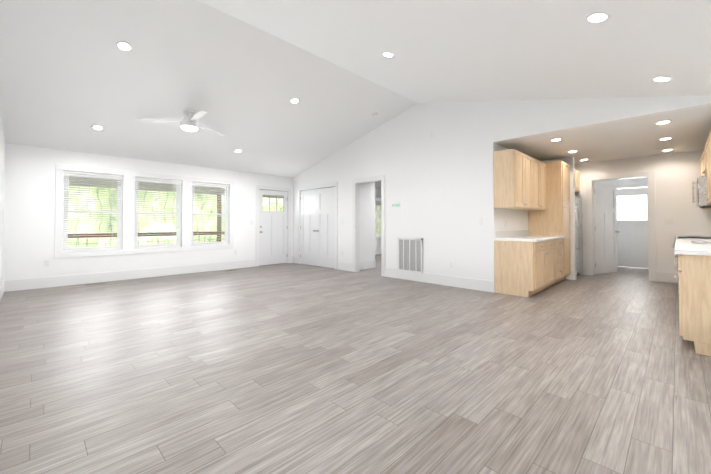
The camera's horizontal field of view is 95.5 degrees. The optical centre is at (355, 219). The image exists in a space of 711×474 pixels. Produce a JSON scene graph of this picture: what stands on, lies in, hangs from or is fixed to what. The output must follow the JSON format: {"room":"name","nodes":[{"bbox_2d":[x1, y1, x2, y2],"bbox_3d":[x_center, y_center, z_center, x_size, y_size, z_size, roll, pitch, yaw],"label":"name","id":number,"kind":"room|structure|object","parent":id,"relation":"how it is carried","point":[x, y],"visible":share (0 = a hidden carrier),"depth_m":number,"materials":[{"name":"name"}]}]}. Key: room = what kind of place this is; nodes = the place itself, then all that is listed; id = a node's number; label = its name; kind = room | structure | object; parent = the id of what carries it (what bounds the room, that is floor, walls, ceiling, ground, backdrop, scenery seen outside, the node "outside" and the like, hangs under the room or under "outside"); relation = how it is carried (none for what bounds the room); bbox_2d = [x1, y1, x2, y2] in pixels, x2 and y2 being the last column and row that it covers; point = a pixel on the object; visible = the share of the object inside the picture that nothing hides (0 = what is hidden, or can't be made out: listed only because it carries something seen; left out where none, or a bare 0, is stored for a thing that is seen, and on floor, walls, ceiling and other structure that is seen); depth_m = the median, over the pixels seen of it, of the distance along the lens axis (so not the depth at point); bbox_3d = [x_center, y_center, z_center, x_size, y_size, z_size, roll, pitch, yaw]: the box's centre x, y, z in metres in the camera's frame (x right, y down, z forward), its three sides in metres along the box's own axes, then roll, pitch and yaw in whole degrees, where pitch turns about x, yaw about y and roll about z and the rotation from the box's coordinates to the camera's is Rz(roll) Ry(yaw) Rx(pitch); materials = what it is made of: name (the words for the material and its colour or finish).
{"room":"empty living room","nodes":[
{"label":"empty living room","id":0,"kind":"room"},
{"bbox_2d":[0,107,4,284],"bbox_3d":[-2.816,-0.607,2.283,8.680,3.490,0.120,-1,-1,45],"label":"wall","id":1,"kind":"structure","parent":0,"point":[2,158],"depth_m":4.87,"materials":[{"name":"white paint"}]},
{"bbox_2d":[0,281,3,300],"bbox_3d":[-2.754,1.046,2.292,8.400,0.185,0.016,-1,-1,45],"label":"baseboard","id":2,"kind":"structure","parent":1,"relation":"attached to","point":[2,284],"depth_m":4.88,"materials":[{"name":"white paint"}]},
{"bbox_2d":[3,143,380,280],"bbox_3d":[-1.836,-0.004,9.291,0.160,2.500,11.440,-1,-1,45],"label":"wall","id":3,"kind":"structure","parent":0,"point":[29,214],"depth_m":5.86,"materials":[{"name":"white paint"}]},
{"bbox_2d":[44,260,48,266],"bbox_3d":[-5.370,0.769,5.615,0.008,0.115,0.070,-1,-1,45],"label":"electrical outlet","id":4,"kind":"object","parent":3,"relation":"attached to","point":[46,263],"visible":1,"depth_m":5.61,"materials":[{"name":"white plastic"}]},
{"bbox_2d":[63,173,122,250],"bbox_3d":[-5.000,-0.137,6.170,0.080,1.470,0.880,-1,-1,45],"label":"window","id":5,"kind":"structure","parent":3,"relation":"in","point":[119,237],"depth_m":6.13,"materials":[{"name":"white plastic"}]},
{"bbox_2d":[63,170,122,251],"bbox_3d":[-4.941,-0.139,6.111,0.056,1.464,0.868,-1,-1,45],"label":"window blind","id":6,"kind":"object","parent":5,"relation":"attached to","point":[74,209],"visible":1,"depth_m":6.08,"materials":[{"name":"white plastic"}]},
{"bbox_2d":[4,260,255,291],"bbox_3d":[-4.150,1.116,6.828,0.016,0.185,4.410,-1,-1,45],"label":"baseboard","id":7,"kind":"structure","parent":3,"relation":"attached to","point":[78,279],"depth_m":6.28,"materials":[{"name":"white paint"}]},
{"bbox_2d":[134,179,180,247],"bbox_3d":[-4.240,-0.126,6.931,0.080,1.470,0.880,-1,-1,45],"label":"window","id":8,"kind":"structure","parent":3,"relation":"in","point":[177,232],"depth_m":6.98,"materials":[{"name":"white plastic"}]},
{"bbox_2d":[134,177,181,248],"bbox_3d":[-4.182,-0.128,6.872,0.056,1.464,0.868,-1,-1,45],"label":"window blind","id":9,"kind":"object","parent":8,"relation":"attached to","point":[138,211],"visible":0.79,"depth_m":6.85,"materials":[{"name":"white plastic"}]},
{"bbox_2d":[191,184,227,244],"bbox_3d":[-3.482,-0.114,7.692,0.080,1.470,0.880,-1,-1,45],"label":"window","id":10,"kind":"structure","parent":3,"relation":"in","point":[225,237],"depth_m":7.79,"materials":[{"name":"white plastic"}]},
{"bbox_2d":[191,182,228,245],"bbox_3d":[-3.423,-0.116,7.633,0.056,1.464,0.868,-1,-1,45],"label":"window blind","id":11,"kind":"object","parent":10,"relation":"attached to","point":[194,205],"visible":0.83,"depth_m":7.60,"materials":[{"name":"white plastic"}]},
{"bbox_2d":[54,164,380,257],"bbox_3d":[-2.037,-0.094,8.963,0.020,1.670,9.230,-1,-1,45],"label":"window trim","id":12,"kind":"structure","parent":3,"relation":"in","point":[128,210],"depth_m":6.48,"materials":[{"name":"white paint"}]},
{"bbox_2d":[375,198,380,237],"bbox_3d":[0.810,-0.051,11.878,0.056,1.464,0.888,-1,-1,45],"label":"window blind","id":13,"kind":"object","parent":12,"relation":"attached to","point":[378,211],"visible":0.38,"depth_m":11.88,"materials":[{"name":"white"}]},
{"bbox_2d":[259,189,287,265],"bbox_3d":[-2.229,0.222,8.805,0.114,2.008,0.890,-1,-1,45],"label":"front door","id":14,"kind":"structure","parent":3,"relation":"in","point":[273,227],"depth_m":8.80,"materials":[{"name":"white paint"}]},
{"bbox_2d":[256,185,290,266],"bbox_3d":[-2.267,0.179,8.842,0.180,2.120,1.080,-1,-1,45],"label":"door frame","id":15,"kind":"structure","parent":3,"relation":"attached to","point":[258,187],"depth_m":8.90,"materials":[{"name":"white paint"}]},
{"bbox_2d":[375,199,380,235],"bbox_3d":[0.751,-0.049,11.937,0.080,1.470,0.900,-1,-1,45],"label":"window","id":16,"kind":"structure","parent":3,"relation":"in","point":[378,219],"depth_m":12.03,"materials":[{"name":"white glass"}]},
{"bbox_2d":[375,249,380,254],"bbox_3d":[0.309,1.184,11.300,0.016,0.185,4.100,-1,-1,45],"label":"baseboard","id":17,"kind":"structure","parent":3,"relation":"attached to","point":[377,251],"depth_m":11.78,"materials":[{"name":"white paint"}]},
{"bbox_2d":[0,254,710,473],"bbox_3d":[1.181,1.249,6.263,8.680,0.100,11.440,-1,-1,45],"label":"floor","id":18,"kind":"structure","parent":0,"point":[289,368],"depth_m":2.33,"materials":[{"name":"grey wood"}]},
{"bbox_2d":[494,238,557,296],"bbox_3d":[2.853,0.766,5.409,0.594,0.840,1.130,-1,-1,45],"label":"base cabinet","id":19,"kind":"object","parent":18,"relation":"on","point":[526,264],"depth_m":5.05,"materials":[{"name":"brown wood"}]},
{"bbox_2d":[510,234,561,241],"bbox_3d":[3.059,0.329,5.602,0.624,0.040,1.696,-1,-1,45],"label":"countertop","id":20,"kind":"structure","parent":19,"relation":"on","point":[521,237],"depth_m":5.18,"materials":[{"name":"white stone"}]},
{"bbox_2d":[528,160,570,282],"bbox_3d":[3.873,0.052,6.425,0.621,2.300,0.605,-1,-1,45],"label":"pantry cabinet","id":21,"kind":"object","parent":18,"relation":"on","point":[552,218],"visible":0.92,"depth_m":6.17,"materials":[{"name":"brown wood"}]},
{"bbox_2d":[558,238,563,279],"bbox_3d":[3.426,0.774,5.985,0.594,0.840,0.625,-1,-1,45],"label":"base cabinet","id":22,"kind":"object","parent":18,"relation":"on","point":[560,240],"depth_m":5.86,"materials":[{"name":"brown wood"}]},
{"bbox_2d":[575,196,582,274],"bbox_3d":[4.504,0.370,6.967,0.652,1.680,0.730,-1,-1,45],"label":"fridge","id":23,"kind":"object","parent":18,"relation":"on","point":[578,238],"visible":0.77,"depth_m":6.73,"materials":[{"name":"silver metal"}]},
{"bbox_2d":[671,236,710,292],"bbox_3d":[5.281,0.648,4.909,0.677,1.060,0.760,-1,-1,45],"label":"range","id":24,"kind":"object","parent":18,"relation":"on","point":[696,237],"visible":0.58,"depth_m":4.83,"materials":[{"name":"silver metal"}]},
{"bbox_2d":[674,255,710,355],"bbox_3d":[3.237,0.726,2.801,0.615,0.840,0.530,-1,-1,45],"label":"base cabinet","id":25,"kind":"object","parent":18,"relation":"on","point":[694,264],"depth_m":2.76,"materials":[{"name":"brown wood"}]},
{"bbox_2d":[674,243,710,254],"bbox_3d":[3.571,0.292,3.160,0.640,0.040,1.541,-1,-1,45],"label":"countertop","id":26,"kind":"structure","parent":25,"relation":"on","point":[680,248],"depth_m":2.96,"materials":[{"name":"white stone"}]},
{"bbox_2d":[675,239,710,242],"bbox_3d":[4.819,0.311,4.411,0.640,0.040,0.596,-1,-1,45],"label":"countertop","id":27,"kind":"structure","parent":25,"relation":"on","point":[677,240],"depth_m":4.29,"materials":[{"name":"white stone"}]},
{"bbox_2d":[0,0,710,177],"bbox_3d":[-0.796,-1.826,4.328,8.680,1.209,5.840,-1,-1,45],"label":"ceiling","id":28,"kind":"structure","parent":0,"point":[242,73],"depth_m":4.00,"materials":[{"name":"white paint"}]},
{"bbox_2d":[91,125,103,129],"bbox_3d":[-4.227,-1.501,5.301,0.159,0.044,0.164,-1,-1,45],"label":"recessed light","id":29,"kind":"object","parent":28,"relation":"in","point":[96,127],"visible":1,"depth_m":5.29,"materials":[{"name":"white plastic"}]},
{"bbox_2d":[116,41,132,50],"bbox_3d":[-2.726,-2.041,3.812,0.159,0.044,0.164,-1,-1,45],"label":"recessed light","id":30,"kind":"object","parent":28,"relation":"in","point":[124,46],"visible":1,"depth_m":3.80,"materials":[{"name":"white plastic"}]},
{"bbox_2d":[138,109,222,134],"bbox_3d":[-2.602,-1.617,5.206,1.185,0.341,1.323,-1,-1,45],"label":"ceiling fan","id":31,"kind":"object","parent":28,"relation":"hanging from","point":[189,122],"visible":1,"depth_m":5.21,"materials":[{"name":"white plastic"}]},
{"bbox_2d":[290,98,298,103],"bbox_3d":[-1.039,-2.015,5.504,0.159,0.044,0.164,-1,-1,45],"label":"recessed light","id":32,"kind":"object","parent":28,"relation":"in","point":[294,100],"visible":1,"depth_m":5.49,"materials":[{"name":"white"}]},
{"bbox_2d":[382,52,394,56],"bbox_3d":[0.406,-2.042,4.008,0.159,0.044,0.164,-1,-1,45],"label":"recessed light","id":33,"kind":"object","parent":28,"relation":"in","point":[387,54],"visible":1,"depth_m":4.00,"materials":[{"name":"white plastic"}]},
{"bbox_2d":[585,12,610,22],"bbox_3d":[1.865,-1.554,2.489,0.159,0.044,0.164,-1,-1,45],"label":"recessed light","id":34,"kind":"object","parent":28,"relation":"in","point":[595,17],"visible":1,"depth_m":2.48,"materials":[{"name":"white plastic"}]},
{"bbox_2d":[652,76,672,81],"bbox_3d":[3.200,-1.463,3.373,0.159,0.044,0.164,-1,-1,45],"label":"recessed light","id":35,"kind":"object","parent":28,"relation":"in","point":[661,79],"visible":0.96,"depth_m":3.36,"materials":[{"name":"white plastic"}]},
{"bbox_2d":[293,95,710,279],"bbox_3d":[1.237,-0.545,6.319,8.400,3.490,0.120,-1,-1,45],"label":"wall","id":36,"kind":"structure","parent":0,"point":[435,187],"depth_m":5.85,"materials":[{"name":"white paint"}]},
{"bbox_2d":[300,189,316,265],"bbox_3d":[-1.288,0.221,8.733,0.736,2.008,0.106,-1,-1,45],"label":"closet door","id":37,"kind":"structure","parent":36,"relation":"in","point":[308,232],"depth_m":8.74,"materials":[{"name":"white paint"}]},
{"bbox_2d":[297,182,337,269],"bbox_3d":[-1.029,0.163,8.469,1.680,2.140,0.020,-1,-1,45],"label":"trim","id":38,"kind":"structure","parent":36,"relation":"attached to","point":[332,184],"depth_m":8.32,"materials":[{"name":"white paint"}]},
{"bbox_2d":[316,187,334,267],"bbox_3d":[-0.763,0.213,8.211,0.736,2.008,0.106,-1,-1,45],"label":"closet door","id":39,"kind":"structure","parent":36,"relation":"in","point":[325,230],"depth_m":8.22,"materials":[{"name":"white paint"}]},
{"bbox_2d":[338,262,351,271],"bbox_3d":[-0.245,1.129,7.676,0.510,0.185,0.016,-1,-1,45],"label":"baseboard","id":40,"kind":"structure","parent":36,"relation":"attached to","point":[342,266],"depth_m":7.66,"materials":[{"name":"white paint"}]},
{"bbox_2d":[352,175,384,276],"bbox_3d":[0.320,0.139,7.209,0.970,2.150,0.141,-1,-1,45],"label":"door frame","id":41,"kind":"structure","parent":36,"relation":"attached to","point":[357,182],"depth_m":7.45,"materials":[{"name":"white paint"}]},
{"bbox_2d":[360,182,374,261],"bbox_3d":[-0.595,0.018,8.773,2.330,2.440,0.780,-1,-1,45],"label":"door","id":42,"kind":"structure","parent":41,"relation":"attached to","point":[367,216],"depth_m":8.02,"materials":[{"name":"white paint"}]},
{"bbox_2d":[360,261,375,268],"bbox_3d":[0.228,1.132,7.921,0.019,0.185,0.760,-1,-1,45],"label":"baseboard","id":43,"kind":"structure","parent":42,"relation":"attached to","point":[368,264],"depth_m":7.99,"materials":[{"name":"white paint"}]},
{"bbox_2d":[398,238,422,273],"bbox_3d":[1.071,0.706,6.367,0.590,0.670,0.020,-1,-1,45],"label":"air vent","id":44,"kind":"object","parent":36,"relation":"in","point":[410,254],"visible":0.98,"depth_m":6.35,"materials":[{"name":"white metal"}]},
{"bbox_2d":[385,268,493,292],"bbox_3d":[1.426,1.103,6.009,2.270,0.185,0.016,-1,-1,45],"label":"baseboard","id":45,"kind":"structure","parent":36,"relation":"attached to","point":[461,282],"depth_m":5.81,"materials":[{"name":"white paint"}]},
{"bbox_2d":[479,218,483,224],"bbox_3d":[2.089,0.035,5.366,0.070,0.115,0.014,-1,-1,45],"label":"light switch","id":46,"kind":"object","parent":36,"relation":"attached to","point":[481,221],"visible":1,"depth_m":5.36,"materials":[{"name":"white plastic"}]},
{"bbox_2d":[486,142,527,291],"bbox_3d":[3.379,-0.018,6.463,0.120,2.440,3.360,-1,-1,45],"label":"wall","id":47,"kind":"structure","parent":0,"point":[496,218],"depth_m":5.30,"materials":[{"name":"white paint"}]},
{"bbox_2d":[494,230,528,237],"bbox_3d":[2.846,0.260,5.815,0.022,0.104,1.696,-1,-1,45],"label":"backsplash","id":48,"kind":"structure","parent":47,"relation":"attached to","point":[497,234],"depth_m":5.58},
{"bbox_2d":[494,149,533,208],"bbox_3d":[2.677,-0.638,5.447,0.325,0.910,0.906,-1,-1,45],"label":"upper cabinet","id":49,"kind":"object","parent":47,"relation":"attached to","point":[519,180],"depth_m":5.17,"materials":[{"name":"brown wood"}]},
{"bbox_2d":[522,158,545,210],"bbox_3d":[3.232,-0.630,6.003,0.325,0.910,0.902,-1,-1,45],"label":"upper cabinet","id":50,"kind":"object","parent":47,"relation":"attached to","point":[539,167],"depth_m":5.91,"materials":[{"name":"brown wood"}]},
{"bbox_2d":[575,169,579,192],"bbox_3d":[4.463,-0.829,7.030,0.621,0.480,0.795,-1,-1,45],"label":"upper cabinet","id":51,"kind":"object","parent":47,"relation":"attached to","point":[577,181],"visible":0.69,"depth_m":6.93,"materials":[{"name":"brown wood"}]},
{"bbox_2d":[375,106,710,187],"bbox_3d":[3.242,-1.259,8.370,8.680,0.100,5.600,-1,-1,45],"label":"ceiling","id":52,"kind":"structure","parent":0,"point":[688,130],"depth_m":5.16,"materials":[{"name":"white paint"}]},
{"bbox_2d":[655,120,671,123],"bbox_3d":[4.033,-1.268,4.234,0.164,0.008,0.164,-1,-1,45],"label":"recessed light","id":53,"kind":"object","parent":52,"relation":"in","point":[664,122],"visible":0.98,"depth_m":4.22,"materials":[{"name":"white plastic"}]},
{"bbox_2d":[541,157,575,270],"bbox_3d":[4.139,-0.014,6.680,0.650,2.440,0.120,-1,-1,45],"label":"wall","id":54,"kind":"structure","parent":0,"point":[570,161],"depth_m":6.44,"materials":[{"name":"white paint"}]},
{"bbox_2d":[566,270,576,279],"bbox_3d":[4.145,1.113,6.657,0.666,0.185,0.152,-1,-1,45],"label":"baseboard","id":55,"kind":"structure","parent":54,"relation":"attached to","point":[573,276],"depth_m":6.41,"materials":[{"name":"white paint"}]},
{"bbox_2d":[599,177,646,188],"bbox_3d":[7.128,0.009,8.204,2.730,2.440,0.120,-1,-1,45],"label":"wall","id":56,"kind":"structure","parent":0,"point":[630,181],"depth_m":8.29,"materials":[{"name":"white paint"}]},
{"bbox_2d":[617,187,648,267],"bbox_3d":[7.032,0.213,8.227,0.890,2.008,0.122,-1,-1,45],"label":"door","id":57,"kind":"structure","parent":56,"relation":"in","point":[632,235],"depth_m":8.21,"materials":[{"name":"white paint"}]},
{"bbox_2d":[574,150,710,274],"bbox_3d":[5.532,-0.016,6.604,2.730,2.440,0.120,-1,-1,45],"label":"wall","id":58,"kind":"structure","parent":0,"point":[676,174],"depth_m":6.12,"materials":[{"name":"white paint"}]},
{"bbox_2d":[593,182,619,273],"bbox_3d":[5.609,0.198,7.214,0.380,2.008,0.844,-1,-1,45],"label":"kitchen door","id":59,"kind":"structure","parent":58,"relation":"in","point":[605,227],"depth_m":7.21,"materials":[{"name":"white paint"}]},
{"bbox_2d":[586,171,656,280],"bbox_3d":[5.447,0.136,6.672,1.110,2.140,0.140,-1,-1,45],"label":"door frame","id":60,"kind":"structure","parent":58,"relation":"attached to","point":[650,183],"depth_m":6.48,"materials":[{"name":"white paint"}]},
{"bbox_2d":[656,272,677,282],"bbox_3d":[5.909,1.105,6.115,0.310,0.185,0.016,-1,-1,45],"label":"baseboard","id":61,"kind":"structure","parent":58,"relation":"attached to","point":[662,277],"depth_m":6.11,"materials":[{"name":"white paint"}]},
{"bbox_3d":[4.211,-0.097,3.262,0.120,2.500,11.440,-1,-1,45],"label":"wall","id":62,"kind":"structure","parent":0,"visible":0},
{"bbox_2d":[700,151,703,170],"bbox_3d":[5.417,-0.878,4.798,0.315,0.450,0.754,-1,-1,45],"label":"upper cabinet","id":63,"kind":"object","parent":62,"relation":"attached to","point":[702,157],"depth_m":5.39,"materials":[{"name":"brown wood"}]},
{"bbox_2d":[692,176,710,207],"bbox_3d":[5.367,-0.404,4.840,0.456,0.438,0.754,-1,-1,45],"label":"microwave","id":64,"kind":"object","parent":63,"relation":"attached to","point":[701,191],"visible":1,"depth_m":4.68,"materials":[{"name":"silver metal"}]},
{"bbox_2d":[704,131,710,204],"bbox_3d":[4.823,-0.658,4.199,0.315,0.910,0.917,-1,-1,45],"label":"upper cabinet","id":65,"kind":"object","parent":62,"relation":"attached to","point":[705,164],"depth_m":4.35,"materials":[{"name":"brown wood"}]},
{"label":"outside","id":66,"kind":"structure","parent":0,"visible":0},
{"bbox_2d":[68,186,282,247],"bbox_3d":[-9.605,-3.635,17.093,0.100,18.000,60.000,-1,-1,45],"label":"window","id":67,"kind":"structure","parent":66,"point":[141,219],"depth_m":16.11,"materials":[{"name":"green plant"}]},
{"bbox_2d":[617,187,646,219],"bbox_3d":[8.508,-1.749,9.665,10.000,10.000,0.100,-1,-1,45],"label":"window","id":68,"kind":"structure","parent":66,"point":[630,205],"depth_m":9.74,"materials":[{"name":"white glass"}]},
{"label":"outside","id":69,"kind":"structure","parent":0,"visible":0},
{"bbox_2d":[68,176,282,245],"bbox_3d":[-2.707,0.139,10.157,2.280,2.520,15.000,-1,-1,45],"label":"porch","id":70,"kind":"object","parent":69,"point":[171,233],"depth_m":8.65,"materials":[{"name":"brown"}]}
]}

